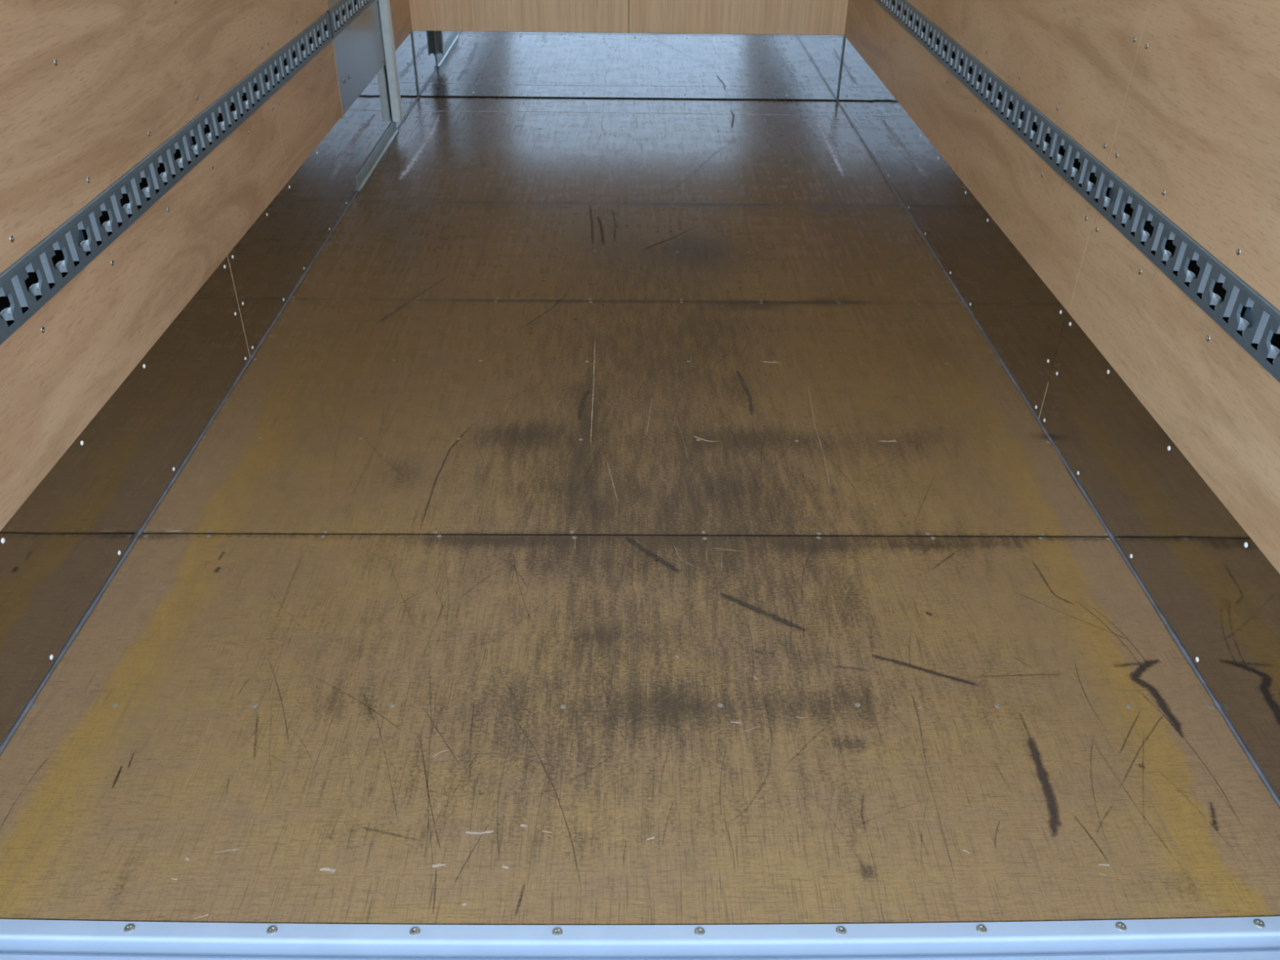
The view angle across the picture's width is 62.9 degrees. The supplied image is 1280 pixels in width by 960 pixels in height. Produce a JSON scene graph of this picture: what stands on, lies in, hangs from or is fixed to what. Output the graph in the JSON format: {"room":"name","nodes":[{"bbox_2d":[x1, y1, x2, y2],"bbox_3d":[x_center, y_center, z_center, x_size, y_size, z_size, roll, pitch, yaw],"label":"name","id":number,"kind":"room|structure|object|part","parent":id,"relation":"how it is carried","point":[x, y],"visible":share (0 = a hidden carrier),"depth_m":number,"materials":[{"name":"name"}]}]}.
{"room":"truck cargo area","nodes":[
{"label":"truck cargo area","id":0,"kind":"room"},
{"bbox_2d":[0,0,412,531],"bbox_3d":[-1.146,-1.540,2.891,0.080,2.280,4.814,0,34,-1],"label":"wall","id":1,"kind":"structure","parent":0,"point":[89,89],"depth_m":2.21,"materials":[{"name":"brown wood"}]},
{"bbox_3d":[-1.099,-1.187,1.718,0.012,1.465,2.393,0,34,-1],"label":"wall panel","id":2,"kind":"part","parent":1,"relation":"part of","materials":[{"name":"brown wood"}]},
{"bbox_3d":[-1.110,-0.388,2.261,0.012,0.268,2.393,0,34,-1],"label":"wall panel","id":3,"kind":"part","parent":1,"relation":"part of","materials":[{"name":"brown wood"}]},
{"bbox_2d":[0,11,332,345],"bbox_3d":[-1.110,-0.763,2.487,0.016,0.099,3.107,0,34,-1],"label":"rail","id":4,"kind":"object","parent":1,"relation":"attached to","point":[68,237],"visible":1,"depth_m":2.29,"materials":[{"name":"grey metal"}]},
{"bbox_2d":[0,32,417,746],"bbox_3d":[-1.135,-0.787,3.377,0.032,0.328,4.691,0,34,-1],"label":"baseboard","id":5,"kind":"structure","parent":1,"relation":"attached to","point":[62,545],"depth_m":2.40,"materials":[{"name":"brown wood"}]},
{"bbox_3d":[-1.108,0.025,2.174,0.001,0.316,1.786,0,34,-1],"label":"kick plate","id":6,"kind":"part","parent":5,"relation":"part of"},
{"bbox_3d":[-1.130,-1.293,4.113,0.001,0.316,2.899,0,34,-1],"label":"kick plate","id":7,"kind":"part","parent":5,"relation":"part of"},
{"bbox_2d":[0,96,418,755],"bbox_3d":[-1.119,-0.671,3.473,0.008,0.008,4.659,0,34,-1],"label":"trim","id":8,"kind":"structure","parent":1,"relation":"attached to","point":[31,702],"depth_m":2.36,"materials":[{"name":"grey metal"}]},
{"bbox_3d":[-1.114,-2.074,3.023,0.012,1.465,0.757,0,34,-1],"label":"wall panel","id":9,"kind":"part","parent":1,"relation":"part of","materials":[{"name":"brown wood"}]},
{"bbox_3d":[-1.125,-1.276,3.566,0.012,0.268,0.757,0,34,-1],"label":"wall panel","id":10,"kind":"part","parent":1,"relation":"part of","materials":[{"name":"brown wood"}]},
{"bbox_2d":[328,0,375,39],"bbox_3d":[-1.128,-1.898,4.156,0.016,0.099,0.881,0,34,-1],"label":"rail","id":11,"kind":"object","parent":1,"relation":"attached to","point":[336,10],"visible":1,"depth_m":3.96,"materials":[{"name":"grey metal"}]},
{"bbox_2d":[332,0,385,114],"bbox_3d":[-1.130,-1.758,4.278,0.014,0.270,0.943,0,34,-1],"label":"metal sheet","id":12,"kind":"object","parent":1,"relation":"attached to","point":[359,52],"visible":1,"depth_m":4.19,"materials":[{"name":"metal"}]},
{"bbox_2d":[377,0,403,121],"bbox_3d":[-1.103,-2.525,4.240,0.038,2.080,0.088,0,34,-1],"label":"upright post","id":13,"kind":"object","parent":1,"relation":"attached to","point":[384,5],"visible":1,"depth_m":4.64,"materials":[{"name":"metal"}]},
{"bbox_3d":[-1.140,-2.189,4.909,0.012,0.268,0.582,0,34,-1],"label":"wall panel","id":14,"kind":"part","parent":1,"relation":"part of","materials":[{"name":"brown wood"}]},
{"bbox_2d":[411,31,419,96],"bbox_3d":[-1.139,-2.111,5.312,0.006,0.314,0.005,0,34,-1],"label":"trim","id":15,"kind":"structure","parent":1,"relation":"attached to","point":[411,31],"depth_m":5.31,"materials":[{"name":"metal"}]},
{"bbox_2d":[408,0,848,97],"bbox_3d":[-0.048,-2.866,4.864,2.260,2.280,0.080,0,34,-1],"label":"wall","id":16,"kind":"structure","parent":0,"point":[816,17],"depth_m":5.20,"materials":[{"name":"beige wood"}]},
{"bbox_3d":[-0.588,-3.002,4.723,1.082,1.830,0.010,0,34,-1],"label":"wall panel","id":17,"kind":"part","parent":16,"relation":"part of","materials":[{"name":"beige wood"}]},
{"bbox_2d":[413,30,844,101],"bbox_3d":[-0.058,-2.110,5.345,2.166,0.329,0.033,0,34,-1],"label":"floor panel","id":18,"kind":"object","parent":16,"relation":"attached to","point":[450,64],"depth_m":5.33,"materials":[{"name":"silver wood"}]},
{"bbox_3d":[0.497,-2.997,4.739,1.082,1.830,0.010,0,34,-1],"label":"wall panel","id":19,"kind":"part","parent":16,"relation":"part of","materials":[{"name":"beige wood"}]},
{"bbox_2d":[0,97,1279,924],"bbox_3d":[-0.180,-0.631,3.521,2.512,0.091,4.712,0,34,-1],"label":"floor","id":20,"kind":"structure","parent":0,"point":[625,512],"depth_m":2.12,"materials":[{"name":"brown wood"}]},
{"bbox_2d":[355,121,398,192],"bbox_3d":[-1.127,-1.409,4.511,0.013,0.063,0.854,0,34,-1],"label":"strip","id":21,"kind":"object","parent":20,"relation":"on","point":[372,162],"visible":0.98,"depth_m":4.47,"materials":[{"name":"metal"}]},
{"bbox_3d":[-0.031,-0.221,2.853,2.168,0.012,1.238,0,34,-1],"label":"panel","id":22,"kind":"part","parent":20,"relation":"part of","materials":[{"name":"brown wood"}]},
{"bbox_3d":[-0.041,-0.827,3.743,2.168,0.012,0.910,0,34,-1],"label":"panel","id":23,"kind":"part","parent":20,"relation":"part of","materials":[{"name":"brown wood"}]},
{"bbox_3d":[-0.052,-1.526,4.771,2.168,0.012,1.572,0,34,-1],"label":"panel","id":24,"kind":"part","parent":20,"relation":"part of","materials":[{"name":"brown wood"}]},
{"bbox_3d":[-0.021,0.396,1.945,2.168,0.012,0.948,0,34,-1],"label":"panel","id":25,"kind":"part","parent":20,"relation":"part of","materials":[{"name":"brown wood"}]},
{"bbox_2d":[0,915,1279,959],"bbox_3d":[-0.016,0.790,1.493,2.310,0.165,0.271,0,34,-1],"label":"trim","id":26,"kind":"structure","parent":20,"relation":"attached to","point":[1246,938],"depth_m":1.54,"materials":[{"name":"paint"}]},
{"bbox_2d":[844,0,1279,573],"bbox_3d":[1.094,-1.530,2.922,0.080,2.280,4.814,0,34,-1],"label":"wall","id":27,"kind":"structure","parent":0,"point":[1180,100],"depth_m":2.19,"materials":[{"name":"brown wood"}]},
{"bbox_2d":[835,35,844,100],"bbox_3d":[1.023,-2.101,5.342,0.006,0.314,0.005,0,34,-1],"label":"trim","id":28,"kind":"structure","parent":27,"relation":"attached to","point":[843,36],"depth_m":5.34,"materials":[{"name":"metal"}]},
{"bbox_3d":[1.048,-1.431,3.842,0.012,0.265,3.236,0,34,-1],"label":"wall panel","id":29,"kind":"part","parent":27,"relation":"part of","materials":[{"name":"brown wood"}]},
{"bbox_3d":[1.059,-2.229,3.300,0.012,1.471,3.236,0,34,-1],"label":"wall panel","id":30,"kind":"part","parent":27,"relation":"part of","materials":[{"name":"brown wood"}]},
{"bbox_2d":[836,100,1279,808],"bbox_3d":[1.043,-0.661,3.504,0.008,0.008,4.659,0,34,-1],"label":"trim","id":31,"kind":"structure","parent":27,"relation":"attached to","point":[1216,704],"depth_m":2.34,"materials":[{"name":"grey metal"}]},
{"bbox_2d":[837,36,1279,799],"bbox_3d":[1.062,-0.777,3.408,0.032,0.328,4.691,0,34,-1],"label":"baseboard","id":32,"kind":"structure","parent":27,"relation":"attached to","point":[1219,593],"depth_m":2.33,"materials":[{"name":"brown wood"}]},
{"bbox_3d":[1.043,-1.195,4.012,0.001,0.316,3.217,0,34,-1],"label":"kick plate","id":33,"kind":"part","parent":32,"relation":"part of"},
{"bbox_3d":[1.064,0.124,2.073,0.001,0.316,1.468,0,34,-1],"label":"kick plate","id":34,"kind":"part","parent":32,"relation":"part of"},
{"bbox_2d":[874,0,1279,382],"bbox_3d":[1.055,-1.168,3.134,0.016,0.096,4.594,0,34,-1],"label":"rail","id":35,"kind":"object","parent":27,"relation":"attached to","point":[1258,325],"visible":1,"depth_m":2.29,"materials":[{"name":"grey metal"}]},
{"bbox_3d":[1.070,-0.112,1.903,0.012,0.265,1.450,0,34,-1],"label":"wall panel","id":36,"kind":"part","parent":27,"relation":"part of","materials":[{"name":"brown wood"}]},
{"bbox_3d":[1.081,-0.909,1.361,0.012,1.471,1.450,0,34,-1],"label":"wall panel","id":37,"kind":"part","parent":27,"relation":"part of","materials":[{"name":"brown wood"}]}
]}

